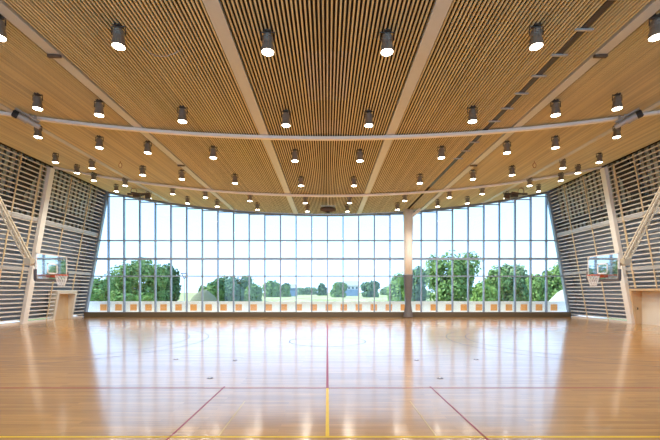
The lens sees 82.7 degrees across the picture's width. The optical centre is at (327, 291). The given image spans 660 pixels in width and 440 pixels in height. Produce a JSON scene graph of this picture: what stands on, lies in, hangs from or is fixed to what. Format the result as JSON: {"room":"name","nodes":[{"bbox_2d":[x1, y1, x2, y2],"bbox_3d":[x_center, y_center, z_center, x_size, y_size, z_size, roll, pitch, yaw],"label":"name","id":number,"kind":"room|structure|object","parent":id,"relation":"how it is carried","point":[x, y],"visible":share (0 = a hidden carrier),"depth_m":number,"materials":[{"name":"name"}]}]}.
{"room":"sports hall","nodes":[
{"label":"sports hall","id":0,"kind":"room"},
{"bbox_2d":[0,144,105,321],"bbox_3d":[-22.075,-3.945,15.400,3.220,12.568,39.200,0,0,0],"label":"wall","id":1,"kind":"structure","parent":0,"point":[75,206],"depth_m":28.97,"materials":[{"name":"wood"}]},
{"bbox_2d":[0,316,82,325],"bbox_3d":[-22.622,2.254,15.300,0.153,0.163,38.600,0,0,0],"label":"baseboard","id":2,"kind":"structure","parent":1,"relation":"attached to","point":[40,320],"depth_m":28.71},
{"bbox_2d":[48,291,77,319],"bbox_3d":[-22.498,1.126,31.975,0.804,2.432,2.390,0,0,0],"label":"door","id":3,"kind":"structure","parent":1,"relation":"in","point":[64,304],"depth_m":32.13,"materials":[{"name":"brown wood"}]},
{"bbox_2d":[83,191,570,311],"bbox_3d":[0.000,-3.731,34.840,45.149,11.238,0.320,0,0,0],"label":"window","id":4,"kind":"structure","parent":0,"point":[106,203],"depth_m":34.74,"materials":[{"name":"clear glass"}]},
{"bbox_2d":[0,0,659,213],"bbox_3d":[0.000,-8.923,15.550,48.400,3.446,39.500,0,0,0],"label":"ceiling","id":5,"kind":"structure","parent":0,"point":[327,67],"depth_m":13.97,"materials":[{"name":"brown wood"}]},
{"bbox_2d":[0,14,6,41],"bbox_3d":[-9.100,-7.345,10.380,0.370,0.618,0.364,0,0,40],"label":"ceiling spotlight","id":6,"kind":"object","parent":5,"relation":"attached to","point":[3,36],"visible":1,"depth_m":10.37,"materials":[{"name":"beige metal"}]},
{"bbox_2d":[0,197,68,285],"bbox_3d":[-13.853,-4.442,16.000,5.499,8.369,1.900,0,0,0],"label":"basketball hoop","id":7,"kind":"object","parent":5,"relation":"hanging from","point":[48,267],"visible":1,"depth_m":15.90,"materials":[{"name":"clear glass"}]},
{"bbox_2d":[32,92,42,110],"bbox_3d":[-11.550,-7.604,14.950,0.370,0.618,0.364,0,0,40],"label":"ceiling spotlight","id":8,"kind":"object","parent":5,"relation":"attached to","point":[37,105],"visible":1,"depth_m":14.86,"materials":[{"name":"beige"}]},
{"bbox_2d":[33,126,42,138],"bbox_3d":[-14.352,-7.975,18.600,0.370,0.618,0.364,0,0,40],"label":"ceiling spotlight","id":9,"kind":"object","parent":5,"relation":"attached to","point":[37,132],"visible":0.91,"depth_m":18.50,"materials":[{"name":"beige"}]},
{"bbox_2d":[52,153,58,162],"bbox_3d":[-17.000,-8.399,23.450,0.370,0.618,0.364,0,0,40],"label":"ceiling spotlight","id":10,"kind":"object","parent":5,"relation":"attached to","point":[55,157],"visible":1,"depth_m":23.36,"materials":[{"name":"beige"}]},
{"bbox_2d":[74,164,79,173],"bbox_3d":[-17.100,-8.417,25.600,0.370,0.618,0.364,0,0,40],"label":"ceiling spotlight","id":11,"kind":"object","parent":5,"relation":"attached to","point":[77,167],"visible":1,"depth_m":25.51,"materials":[{"name":"beige"}]},
{"bbox_2d":[0,103,171,202],"bbox_3d":[-14.500,-8.321,15.350,0.400,0.209,38.700,0,0,0],"label":"ceiling beam","id":12,"kind":"structure","parent":5,"relation":"attached to","point":[2,106],"depth_m":22.46,"materials":[{"name":"grey paint"}]},
{"bbox_2d":[89,159,94,168],"bbox_3d":[-14.720,-8.030,23.450,0.370,0.618,0.364,0,0,40],"label":"ceiling spotlight","id":13,"kind":"object","parent":5,"relation":"attached to","point":[91,162],"visible":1,"depth_m":23.35,"materials":[{"name":"beige"}]},
{"bbox_2d":[91,172,96,180],"bbox_3d":[-17.000,-8.399,27.300,0.370,0.618,0.364,0,0,40],"label":"ceiling spotlight","id":14,"kind":"object","parent":5,"relation":"attached to","point":[93,178],"visible":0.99,"depth_m":27.21,"materials":[{"name":"beige"}]},
{"bbox_2d":[94,99,103,116],"bbox_3d":[-9.100,-7.345,14.950,0.370,0.618,0.364,0,0,40],"label":"ceiling spotlight","id":15,"kind":"object","parent":5,"relation":"attached to","point":[98,111],"visible":1,"depth_m":14.86,"materials":[{"name":"beige"}]},
{"bbox_2d":[95,135,103,148],"bbox_3d":[-11.550,-7.604,19.000,0.370,0.618,0.364,0,0,40],"label":"ceiling spotlight","id":16,"kind":"object","parent":5,"relation":"attached to","point":[99,142],"visible":1,"depth_m":18.91,"materials":[{"name":"beige"}]},
{"bbox_2d":[114,184,118,191],"bbox_3d":[-17.000,-8.399,30.200,0.370,0.618,0.364,0,0,40],"label":"ceiling spotlight","id":17,"kind":"object","parent":5,"relation":"attached to","point":[116,186],"visible":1,"depth_m":30.11,"materials":[{"name":"beige"}]},
{"bbox_2d":[0,0,235,210],"bbox_3d":[-8.700,-7.601,15.350,0.400,0.248,38.700,0,0,0],"label":"ceiling beam","id":18,"kind":"structure","parent":5,"relation":"attached to","point":[6,10],"depth_m":13.29,"materials":[{"name":"grey paint"}]},
{"bbox_2d":[111,22,125,50],"bbox_3d":[-5.780,-7.092,10.380,0.370,0.618,0.364,0,0,40],"label":"ceiling spotlight","id":19,"kind":"object","parent":5,"relation":"hanging from","point":[117,42],"visible":1,"depth_m":10.29,"materials":[{"name":"beige metal"}]},
{"bbox_2d":[122,177,127,186],"bbox_3d":[-14.720,-8.030,27.300,0.370,0.618,0.364,0,0,40],"label":"ceiling spotlight","id":20,"kind":"object","parent":5,"relation":"attached to","point":[124,180],"visible":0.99,"depth_m":27.20,"materials":[{"name":"beige"}]},
{"bbox_2d":[127,188,150,200],"bbox_3d":[-15.380,-7.971,30.569,1.840,1.097,0.546,0,0,-5],"label":"hoop","id":21,"kind":"object","parent":5,"relation":"hanging from","point":[136,195],"visible":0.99,"depth_m":30.48,"materials":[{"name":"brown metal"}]},
{"bbox_2d":[139,165,145,175],"bbox_3d":[-11.550,-7.604,23.450,0.370,0.618,0.364,0,0,40],"label":"ceiling spotlight","id":22,"kind":"object","parent":5,"relation":"attached to","point":[142,169],"visible":1,"depth_m":23.36,"materials":[{"name":"beige"}]},
{"bbox_2d":[144,140,151,153],"bbox_3d":[-9.100,-7.345,19.000,0.370,0.618,0.364,0,0,40],"label":"ceiling spotlight","id":23,"kind":"object","parent":5,"relation":"attached to","point":[147,150],"visible":1,"depth_m":18.92,"materials":[{"name":"beige"}]},
{"bbox_2d":[179,169,184,179],"bbox_3d":[-9.100,-7.345,23.450,0.370,0.618,0.364,0,0,40],"label":"ceiling spotlight","id":24,"kind":"object","parent":5,"relation":"attached to","point":[181,173],"visible":1,"depth_m":23.34,"materials":[{"name":"beige"}]},
{"bbox_2d":[177,105,187,123],"bbox_3d":[-5.780,-7.092,14.950,0.370,0.618,0.364,0,0,40],"label":"ceiling spotlight","id":25,"kind":"object","parent":5,"relation":"hanging from","point":[182,118],"visible":1,"depth_m":14.86,"materials":[{"name":"beige metal"}]},
{"bbox_2d":[209,145,216,158],"bbox_3d":[-5.780,-7.092,19.000,0.370,0.618,0.364,0,0,40],"label":"ceiling spotlight","id":26,"kind":"object","parent":5,"relation":"hanging from","point":[212,150],"visible":1,"depth_m":18.91,"materials":[{"name":"beige"}]},
{"bbox_2d":[232,173,237,183],"bbox_3d":[-5.780,-7.092,23.450,0.370,0.618,0.364,0,0,40],"label":"ceiling spotlight","id":27,"kind":"object","parent":5,"relation":"hanging from","point":[234,181],"visible":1,"depth_m":23.34,"materials":[{"name":"beige"}]},
{"bbox_2d":[202,0,297,213],"bbox_3d":[-2.900,-7.288,15.350,0.400,0.162,38.700,0,0,0],"label":"ceiling beam","id":28,"kind":"structure","parent":5,"relation":"attached to","point":[214,8],"depth_m":12.54,"materials":[{"name":"grey paint"}]},
{"bbox_2d":[260,28,274,55],"bbox_3d":[-1.650,-6.935,10.380,0.370,0.618,0.364,0,0,40],"label":"ceiling spotlight","id":29,"kind":"object","parent":5,"relation":"hanging from","point":[267,49],"visible":1,"depth_m":10.29,"materials":[{"name":"beige metal"}]},
{"bbox_2d":[281,109,290,127],"bbox_3d":[-1.650,-6.935,14.950,0.370,0.618,0.364,0,0,40],"label":"ceiling spotlight","id":30,"kind":"object","parent":5,"relation":"hanging from","point":[285,117],"visible":1,"depth_m":14.85,"materials":[{"name":"beige"}]},
{"bbox_2d":[291,148,298,161],"bbox_3d":[-1.650,-6.935,19.000,0.370,0.618,0.364,0,0,40],"label":"ceiling spotlight","id":31,"kind":"object","parent":5,"relation":"hanging from","point":[295,153],"visible":1,"depth_m":18.90,"materials":[{"name":"beige"}]},
{"bbox_2d":[298,176,303,186],"bbox_3d":[-1.650,-6.935,23.450,0.370,0.618,0.364,0,0,40],"label":"ceiling spotlight","id":32,"kind":"object","parent":5,"relation":"hanging from","point":[300,184],"visible":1,"depth_m":23.34,"materials":[{"name":"beige"}]},
{"bbox_2d":[53,166,601,196],"bbox_3d":[0.000,-8.120,27.620,40.240,2.201,0.200,0,0,0],"label":"crossbeam","id":33,"kind":"object","parent":5,"relation":"attached to","point":[58,168],"visible":0.93,"depth_m":27.52,"materials":[{"name":"white paint"}]},
{"bbox_2d":[320,202,335,212],"bbox_3d":[0.050,-6.780,29.119,1.240,0.880,2.641,0,0,0],"label":"hoop","id":34,"kind":"object","parent":5,"relation":"hanging from","point":[327,209],"visible":0.98,"depth_m":30.05,"materials":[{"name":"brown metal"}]},
{"bbox_2d":[0,110,659,140],"bbox_3d":[0.000,-8.120,17.300,40.240,2.201,0.200,0,0,0],"label":"crossbeam","id":35,"kind":"object","parent":5,"relation":"attached to","point":[44,119],"visible":0.94,"depth_m":17.20,"materials":[{"name":"white paint"}]},
{"bbox_2d":[11,108,40,128],"bbox_3d":[-13.357,-7.703,16.635,0.350,0.665,1.041,0,0,42],"label":"winch","id":36,"kind":"object","parent":35,"relation":"attached to","point":[17,113],"visible":1,"depth_m":16.54,"materials":[{"name":"metal"}]},
{"bbox_2d":[614,107,643,128],"bbox_3d":[13.357,-7.703,16.635,0.350,0.665,1.041,0,0,-42],"label":"winch","id":37,"kind":"object","parent":35,"relation":"attached to","point":[637,113],"visible":1,"depth_m":16.55,"materials":[{"name":"metal"}]},
{"bbox_2d":[350,176,356,186],"bbox_3d":[1.650,-6.935,23.450,0.370,0.618,0.364,0,0,40],"label":"ceiling spotlight","id":38,"kind":"object","parent":5,"relation":"hanging from","point":[353,183],"visible":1,"depth_m":23.34,"materials":[{"name":"beige"}]},
{"bbox_2d":[356,148,363,161],"bbox_3d":[1.650,-6.935,19.000,0.370,0.618,0.364,0,0,40],"label":"ceiling spotlight","id":39,"kind":"object","parent":5,"relation":"hanging from","point":[360,153],"visible":1,"depth_m":18.90,"materials":[{"name":"beige"}]},
{"bbox_2d":[364,109,373,127],"bbox_3d":[1.650,-6.935,14.950,0.370,0.618,0.364,0,0,40],"label":"ceiling spotlight","id":40,"kind":"object","parent":5,"relation":"hanging from","point":[368,123],"visible":1,"depth_m":14.85,"materials":[{"name":"beige metal"}]},
{"bbox_2d":[380,28,393,55],"bbox_3d":[1.650,-6.935,10.380,0.370,0.618,0.364,0,0,40],"label":"ceiling spotlight","id":41,"kind":"object","parent":5,"relation":"hanging from","point":[387,49],"visible":1,"depth_m":10.29,"materials":[{"name":"beige metal"}]},
{"bbox_2d":[357,0,452,213],"bbox_3d":[2.900,-7.288,15.350,0.400,0.162,38.700,0,0,0],"label":"ceiling beam","id":42,"kind":"structure","parent":5,"relation":"attached to","point":[439,10],"depth_m":12.50,"materials":[{"name":"grey paint"}]},
{"bbox_2d":[417,173,422,183],"bbox_3d":[5.780,-7.092,23.450,0.370,0.618,0.364,0,0,40],"label":"ceiling spotlight","id":43,"kind":"object","parent":5,"relation":"hanging from","point":[419,181],"visible":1,"depth_m":23.34,"materials":[{"name":"beige"}]},
{"bbox_2d":[437,145,445,158],"bbox_3d":[5.780,-7.092,19.000,0.370,0.618,0.364,0,0,40],"label":"ceiling spotlight","id":44,"kind":"object","parent":5,"relation":"hanging from","point":[441,155],"visible":1,"depth_m":18.91,"materials":[{"name":"beige"}]},
{"bbox_2d":[467,105,477,123],"bbox_3d":[5.780,-7.092,14.950,0.370,0.618,0.364,0,0,40],"label":"ceiling spotlight","id":45,"kind":"object","parent":5,"relation":"hanging from","point":[472,118],"visible":1,"depth_m":14.86,"materials":[{"name":"beige"}]},
{"bbox_2d":[470,169,475,179],"bbox_3d":[9.100,-7.345,23.450,0.370,0.618,0.364,0,0,40],"label":"ceiling spotlight","id":46,"kind":"object","parent":5,"relation":"attached to","point":[472,177],"visible":1,"depth_m":23.34,"materials":[{"name":"beige"}]},
{"bbox_2d":[479,188,484,194],"bbox_3d":[11.550,-7.604,27.980,0.370,0.618,0.364,0,0,40],"label":"ceiling spotlight","id":47,"kind":"object","parent":5,"relation":"attached to","point":[482,192],"visible":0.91,"depth_m":27.86,"materials":[{"name":"beige"}]},
{"bbox_2d":[503,141,510,153],"bbox_3d":[9.100,-7.345,19.000,0.370,0.618,0.364,0,0,40],"label":"ceiling spotlight","id":48,"kind":"object","parent":5,"relation":"attached to","point":[507,150],"visible":1,"depth_m":18.91,"materials":[{"name":"beige"}]},
{"bbox_2d":[509,165,514,175],"bbox_3d":[11.550,-7.604,23.450,0.370,0.618,0.364,0,0,40],"label":"ceiling spotlight","id":49,"kind":"object","parent":5,"relation":"attached to","point":[512,169],"visible":1,"depth_m":23.35,"materials":[{"name":"beige"}]},
{"bbox_2d":[504,188,527,200],"bbox_3d":[15.386,-7.971,30.567,1.840,1.097,0.546,0,0,-5],"label":"hoop","id":50,"kind":"object","parent":5,"relation":"hanging from","point":[508,195],"visible":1,"depth_m":30.48,"materials":[{"name":"brown metal"}]},
{"bbox_2d":[428,0,615,186],"bbox_3d":[7.270,-7.485,11.300,0.520,0.170,30.600,0,0,0],"label":"track","id":51,"kind":"object","parent":5,"relation":"attached to","point":[608,3],"visible":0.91,"depth_m":12.79,"materials":[{"name":"metal"}]},
{"bbox_2d":[527,177,531,186],"bbox_3d":[14.720,-8.030,27.300,0.370,0.618,0.364,0,0,40],"label":"ceiling spotlight","id":52,"kind":"object","parent":5,"relation":"attached to","point":[529,181],"visible":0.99,"depth_m":27.19,"materials":[{"name":"beige"}]},
{"bbox_2d":[529,22,543,50],"bbox_3d":[5.780,-7.092,10.380,0.370,0.618,0.364,0,0,40],"label":"ceiling spotlight","id":53,"kind":"object","parent":5,"relation":"hanging from","point":[536,42],"visible":1,"depth_m":10.29,"materials":[{"name":"beige metal"}]},
{"bbox_2d":[536,184,540,191],"bbox_3d":[17.000,-8.399,30.200,0.370,0.618,0.364,0,0,40],"label":"ceiling spotlight","id":54,"kind":"object","parent":5,"relation":"attached to","point":[538,187],"visible":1,"depth_m":30.11,"materials":[{"name":"beige"}]},
{"bbox_2d":[420,0,659,209],"bbox_3d":[8.700,-7.601,15.350,0.400,0.248,38.700,0,0,0],"label":"ceiling beam","id":55,"kind":"structure","parent":5,"relation":"attached to","point":[653,6],"depth_m":13.16,"materials":[{"name":"grey paint"}]},
{"bbox_2d":[550,99,560,116],"bbox_3d":[9.100,-7.345,14.950,0.370,0.618,0.364,0,0,40],"label":"ceiling spotlight","id":56,"kind":"object","parent":5,"relation":"attached to","point":[555,112],"visible":0.99,"depth_m":14.87,"materials":[{"name":"beige metal"}]},
{"bbox_2d":[551,135,559,148],"bbox_3d":[11.550,-7.604,19.000,0.370,0.618,0.364,0,0,40],"label":"ceiling spotlight","id":57,"kind":"object","parent":5,"relation":"attached to","point":[555,141],"visible":1,"depth_m":18.91,"materials":[{"name":"beige"}]},
{"bbox_2d":[558,172,563,180],"bbox_3d":[17.000,-8.399,27.300,0.370,0.618,0.364,0,0,40],"label":"ceiling spotlight","id":58,"kind":"object","parent":5,"relation":"attached to","point":[560,174],"visible":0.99,"depth_m":27.21,"materials":[{"name":"beige"}]},
{"bbox_2d":[559,159,565,168],"bbox_3d":[14.720,-8.030,23.450,0.370,0.618,0.364,0,0,40],"label":"ceiling spotlight","id":59,"kind":"object","parent":5,"relation":"attached to","point":[562,163],"visible":0.99,"depth_m":23.34,"materials":[{"name":"beige"}]},
{"bbox_2d":[482,100,659,202],"bbox_3d":[14.500,-8.321,15.350,0.400,0.209,38.700,0,0,0],"label":"ceiling beam","id":60,"kind":"structure","parent":5,"relation":"attached to","point":[657,103],"depth_m":22.14,"materials":[{"name":"grey paint"}]},
{"bbox_2d":[575,164,580,173],"bbox_3d":[17.100,-8.417,25.600,0.370,0.618,0.364,0,0,40],"label":"ceiling spotlight","id":61,"kind":"object","parent":5,"relation":"attached to","point":[577,168],"visible":0.99,"depth_m":25.50,"materials":[{"name":"beige"}]},
{"bbox_2d":[596,153,602,162],"bbox_3d":[17.000,-8.399,23.450,0.370,0.618,0.364,0,0,40],"label":"ceiling spotlight","id":62,"kind":"object","parent":5,"relation":"attached to","point":[599,159],"visible":1,"depth_m":23.36,"materials":[{"name":"beige"}]},
{"bbox_2d":[612,126,620,138],"bbox_3d":[14.352,-7.975,18.600,0.370,0.618,0.364,0,0,40],"label":"ceiling spotlight","id":63,"kind":"object","parent":5,"relation":"attached to","point":[616,132],"visible":0.89,"depth_m":18.50,"materials":[{"name":"beige metal"}]},
{"bbox_2d":[611,92,622,110],"bbox_3d":[11.550,-7.604,14.950,0.370,0.618,0.364,0,0,40],"label":"ceiling spotlight","id":64,"kind":"object","parent":5,"relation":"attached to","point":[617,100],"visible":1,"depth_m":14.86,"materials":[{"name":"beige"}]},
{"bbox_2d":[586,187,659,285],"bbox_3d":[13.853,-4.442,16.000,5.499,8.369,1.900,0,0,0],"label":"basketball hoop","id":65,"kind":"object","parent":5,"relation":"hanging from","point":[604,267],"visible":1,"depth_m":15.90,"materials":[{"name":"clear glass"}]},
{"bbox_2d":[647,13,659,41],"bbox_3d":[9.100,-7.345,10.380,0.370,0.618,0.364,0,0,40],"label":"ceiling spotlight","id":66,"kind":"object","parent":5,"relation":"attached to","point":[654,25],"visible":1,"depth_m":10.33,"materials":[{"name":"beige metal"}]},
{"bbox_2d":[0,317,659,439],"bbox_3d":[0.000,2.429,15.425,48.400,0.203,39.250,0,0,0],"label":"floor","id":67,"kind":"structure","parent":0,"point":[82,378],"depth_m":10.22,"materials":[{"name":"brown wood"}]},
{"bbox_2d":[19,167,54,323],"bbox_3d":[-21.392,-3.389,27.650,2.309,11.543,0.440,0,0,0],"label":"wall post","id":68,"kind":"object","parent":67,"relation":"on","point":[50,172],"visible":0.79,"depth_m":27.47,"materials":[{"name":"white paint"}]},
{"bbox_2d":[403,208,420,317],"bbox_3d":[7.701,-2.598,34.033,1.628,9.855,0.913,0,0,11],"label":"column","id":69,"kind":"structure","parent":67,"relation":"on","point":[408,214],"depth_m":33.77,"materials":[{"name":"white paint"}]},
{"bbox_2d":[549,142,659,325],"bbox_3d":[22.075,-3.943,15.400,3.220,12.574,39.200,0,0,0],"label":"wall","id":70,"kind":"structure","parent":0,"point":[580,213],"depth_m":28.66,"materials":[{"name":"glass"},{"name":"dark steel"},{"name":"oak"}]},
{"bbox_2d":[84,312,570,316],"bbox_3d":[0.000,2.095,34.800,44.900,0.470,0.440,0,0,0],"label":"baseboard","id":71,"kind":"structure","parent":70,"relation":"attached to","point":[86,314],"depth_m":34.58,"materials":[{"name":"brown wood"}]},
{"bbox_2d":[572,316,626,322],"bbox_3d":[22.622,2.254,15.300,0.153,0.163,38.600,0,0,0],"label":"baseboard","id":72,"kind":"structure","parent":70,"relation":"attached to","point":[603,319],"depth_m":30.95,"materials":[{"name":"white"}]},
{"bbox_2d":[600,167,634,323],"bbox_3d":[21.392,-3.389,27.650,2.309,11.543,0.440,0,0,0],"label":"wall post","id":73,"kind":"object","parent":70,"relation":"attached to","point":[604,173],"visible":0.79,"depth_m":27.47,"materials":[{"name":"white paint"}]},
{"label":"outside","id":74,"kind":"structure","parent":0,"visible":0},
{"bbox_2d":[19,293,626,320],"bbox_3d":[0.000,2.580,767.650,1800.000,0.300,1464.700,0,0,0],"label":"ground","id":75,"kind":"structure","parent":74,"point":[190,295],"depth_m":140.20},
{"bbox_2d":[90,289,104,300],"bbox_3d":[-36.080,1.075,57.936,3.219,3.161,2.977,0,0,0],"label":"shrub","id":76,"kind":"object","parent":75,"relation":"on","point":[97,295],"visible":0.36,"depth_m":57.66,"materials":[{"name":"green plant"}]},
{"bbox_2d":[92,277,114,300],"bbox_3d":[-43.086,-0.173,70.356,5.558,6.057,5.006,0,0,0],"label":"shrub","id":77,"kind":"object","parent":75,"relation":"on","point":[101,284],"visible":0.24,"depth_m":69.40,"materials":[{"name":"green plant"}]},
{"bbox_2d":[110,291,134,300],"bbox_3d":[-32.048,1.225,58.016,3.962,2.973,3.414,0,0,0],"label":"shrub","id":78,"kind":"object","parent":75,"relation":"on","point":[114,295],"visible":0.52,"depth_m":57.59,"materials":[{"name":"green plant"}]},
{"bbox_2d":[103,257,169,300],"bbox_3d":[-40.767,-2.308,80.144,13.523,10.484,12.963,0,0,0],"label":"tree","id":79,"kind":"object","parent":75,"relation":"on","point":[132,284],"visible":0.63,"depth_m":77.11,"materials":[{"name":"green plant"}]},
{"bbox_2d":[133,293,157,300],"bbox_3d":[-28.098,1.383,58.140,3.639,2.629,3.617,0,0,0],"label":"shrub","id":80,"kind":"object","parent":75,"relation":"on","point":[148,296],"visible":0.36,"depth_m":56.88,"materials":[{"name":"green plant"}]},
{"bbox_2d":[159,263,181,300],"bbox_3d":[-42.103,-2.180,97.100,8.885,10.494,7.724,0,0,0],"label":"tree","id":81,"kind":"object","parent":75,"relation":"on","point":[176,286],"visible":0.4,"depth_m":95.96,"materials":[{"name":"green plant"}]},
{"bbox_2d":[190,290,216,300],"bbox_3d":[-19.021,1.025,58.024,5.458,2.810,4.390,0,0,0],"label":"earth mound","id":82,"kind":"object","parent":75,"relation":"on","point":[207,296],"visible":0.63,"depth_m":57.07,"materials":[{"name":"plant"}]},
{"bbox_2d":[198,283,223,300],"bbox_3d":[-20.607,0.592,66.006,4.678,4.212,3.821,0,0,0],"label":"shrub","id":83,"kind":"object","parent":75,"relation":"on","point":[212,289],"visible":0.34,"depth_m":65.42,"materials":[{"name":"green plant"}]},
{"bbox_2d":[206,274,253,300],"bbox_3d":[-19.672,-0.369,75.724,9.283,6.515,8.714,0,0,0],"label":"tree","id":84,"kind":"object","parent":75,"relation":"on","point":[226,284],"visible":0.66,"depth_m":73.88,"materials":[{"name":"green plant"}]},
{"bbox_2d":[244,284,262,300],"bbox_3d":[-13.059,0.567,65.920,3.482,4.324,3.453,0,0,-21],"label":"shrub","id":85,"kind":"object","parent":75,"relation":"on","point":[256,292],"visible":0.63,"depth_m":65.04,"materials":[{"name":"green plant"}]},
{"bbox_2d":[262,280,279,296],"bbox_3d":[-26.772,-1.389,179.932,9.551,9.394,9.556,0,0,0],"label":"tree","id":86,"kind":"object","parent":75,"relation":"on","point":[272,287],"visible":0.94,"depth_m":177.45,"materials":[{"name":"green plant"}]},
{"bbox_2d":[279,283,290,296],"bbox_3d":[-21.825,-0.862,190.097,6.947,8.433,6.390,0,0,0],"label":"tree","id":87,"kind":"object","parent":75,"relation":"on","point":[285,288],"visible":0.91,"depth_m":188.50,"materials":[{"name":"green plant"}]},
{"bbox_2d":[290,284,294,295],"bbox_3d":[-19.264,-0.975,211.038,4.704,6.810,3.076,0,0,0],"label":"house","id":88,"kind":"structure","parent":75,"relation":"on","point":[292,290],"depth_m":210.00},
{"bbox_2d":[297,287,305,294],"bbox_3d":[-24.565,-0.366,329.748,12.360,8.043,11.601,0,0,0],"label":"tree","id":89,"kind":"object","parent":75,"relation":"on","point":[300,291],"visible":0.69,"depth_m":327.25,"materials":[{"name":"green plant"}]},
{"bbox_2d":[305,287,317,294],"bbox_3d":[-15.162,-0.471,339.588,14.461,8.787,14.377,0,0,0],"label":"tree","id":90,"kind":"object","parent":75,"relation":"on","point":[308,289],"visible":0.86,"depth_m":336.16,"materials":[{"name":"green plant"}]},
{"bbox_2d":[317,283,326,295],"bbox_3d":[-3.763,-1.473,259.923,7.629,9.818,7.689,0,0,0],"label":"tree","id":91,"kind":"object","parent":75,"relation":"on","point":[322,290],"visible":0.99,"depth_m":257.81,"materials":[{"name":"green plant"}]},
{"bbox_2d":[330,281,347,296],"bbox_3d":[5.071,-0.770,169.903,8.386,8.214,7.653,0,0,0],"label":"tree","id":92,"kind":"object","parent":75,"relation":"on","point":[336,291],"visible":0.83,"depth_m":167.94,"materials":[{"name":"green plant"}]},
{"bbox_2d":[344,281,357,295],"bbox_3d":[14.160,-2.185,227.510,10.080,9.230,6.020,0,0,0],"label":"house","id":93,"kind":"structure","parent":75,"relation":"on","point":[352,290],"depth_m":224.92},
{"bbox_2d":[359,280,380,296],"bbox_3d":[19.331,-1.198,170.111,9.763,8.815,9.659,0,0,0],"label":"tree","id":94,"kind":"object","parent":75,"relation":"on","point":[367,288],"visible":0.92,"depth_m":168.09,"materials":[{"name":"green plant"}]},
{"bbox_2d":[379,286,387,294],"bbox_3d":[47.099,-0.687,299.632,10.911,8.838,10.413,0,0,0],"label":"tree","id":95,"kind":"object","parent":75,"relation":"on","point":[383,290],"visible":0.59,"depth_m":297.31,"materials":[{"name":"green plant"}]},
{"bbox_2d":[386,272,404,300],"bbox_3d":[13.757,-0.574,72.085,4.880,6.772,4.395,0,0,16],"label":"tree","id":96,"kind":"object","parent":75,"relation":"on","point":[397,283],"visible":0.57,"depth_m":70.79,"materials":[{"name":"green plant"}]},
{"bbox_2d":[411,266,427,300],"bbox_3d":[23.931,-2.061,99.959,6.765,9.906,6.788,0,0,0],"label":"tree","id":97,"kind":"object","parent":75,"relation":"on","point":[416,272],"visible":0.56,"depth_m":97.90,"materials":[{"name":"green plant"}]},
{"bbox_2d":[422,250,482,300],"bbox_3d":[26.397,-2.989,79.872,11.467,11.801,11.654,0,0,0],"label":"tree","id":98,"kind":"object","parent":75,"relation":"on","point":[459,266],"visible":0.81,"depth_m":77.79,"materials":[{"name":"green plant"}]},
{"bbox_2d":[470,280,496,300],"bbox_3d":[29.153,0.274,70.092,4.852,5.200,4.217,0,0,0],"label":"tree","id":99,"kind":"object","parent":75,"relation":"on","point":[490,291],"visible":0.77,"depth_m":68.75,"materials":[{"name":"green plant"}]},
{"bbox_2d":[485,265,508,300],"bbox_3d":[40.342,-1.782,90.008,5.789,9.291,6.293,0,0,0],"label":"tree","id":100,"kind":"object","parent":75,"relation":"on","point":[493,281],"visible":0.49,"depth_m":88.70,"materials":[{"name":"green plant"}]},
{"bbox_2d":[501,263,528,290],"bbox_3d":[55.569,-2.873,110.109,9.287,11.785,9.884,0,0,0],"label":"tree","id":101,"kind":"object","parent":75,"relation":"on","point":[509,268],"visible":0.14,"depth_m":108.21,"materials":[{"name":"green plant"}]},
{"bbox_2d":[502,272,528,300],"bbox_3d":[38.259,-0.722,76.012,5.067,7.003,5.072,0,0,33],"label":"tree","id":102,"kind":"object","parent":75,"relation":"on","point":[522,294],"visible":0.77,"depth_m":74.68,"materials":[{"name":"green plant"}]},
{"bbox_2d":[525,274,550,300],"bbox_3d":[46.973,-0.625,84.107,5.334,7.242,5.114,0,0,0],"label":"tree","id":103,"kind":"object","parent":75,"relation":"on","point":[538,283],"visible":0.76,"depth_m":82.70,"materials":[{"name":"green plant"}]},
{"bbox_2d":[541,262,562,300],"bbox_3d":[58.409,-2.454,96.077,8.134,10.878,6.928,0,0,0],"label":"tree","id":104,"kind":"object","parent":75,"relation":"on","point":[555,284],"visible":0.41,"depth_m":94.59,"materials":[{"name":"green plant"}]},
{"bbox_2d":[549,290,564,300],"bbox_3d":[38.634,0.857,59.946,7.584,3.146,5.882,0,0,0],"label":"earth mound","id":105,"kind":"object","parent":75,"relation":"on","point":[559,296],"visible":0.2,"depth_m":59.28,"materials":[{"name":"white"}]},
{"bbox_3d":[0.000,2.400,37.275,120.000,0.100,4.450,0,0,0],"label":"terrace","id":106,"kind":"object","parent":75,"relation":"on","visible":0},
{"bbox_2d":[73,301,580,315],"bbox_3d":[0.000,1.645,36.420,64.000,1.470,0.320,0,0,0],"label":"wall","id":107,"kind":"structure","parent":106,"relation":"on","point":[94,306],"depth_m":36.30,"materials":[{"name":"white paint"}]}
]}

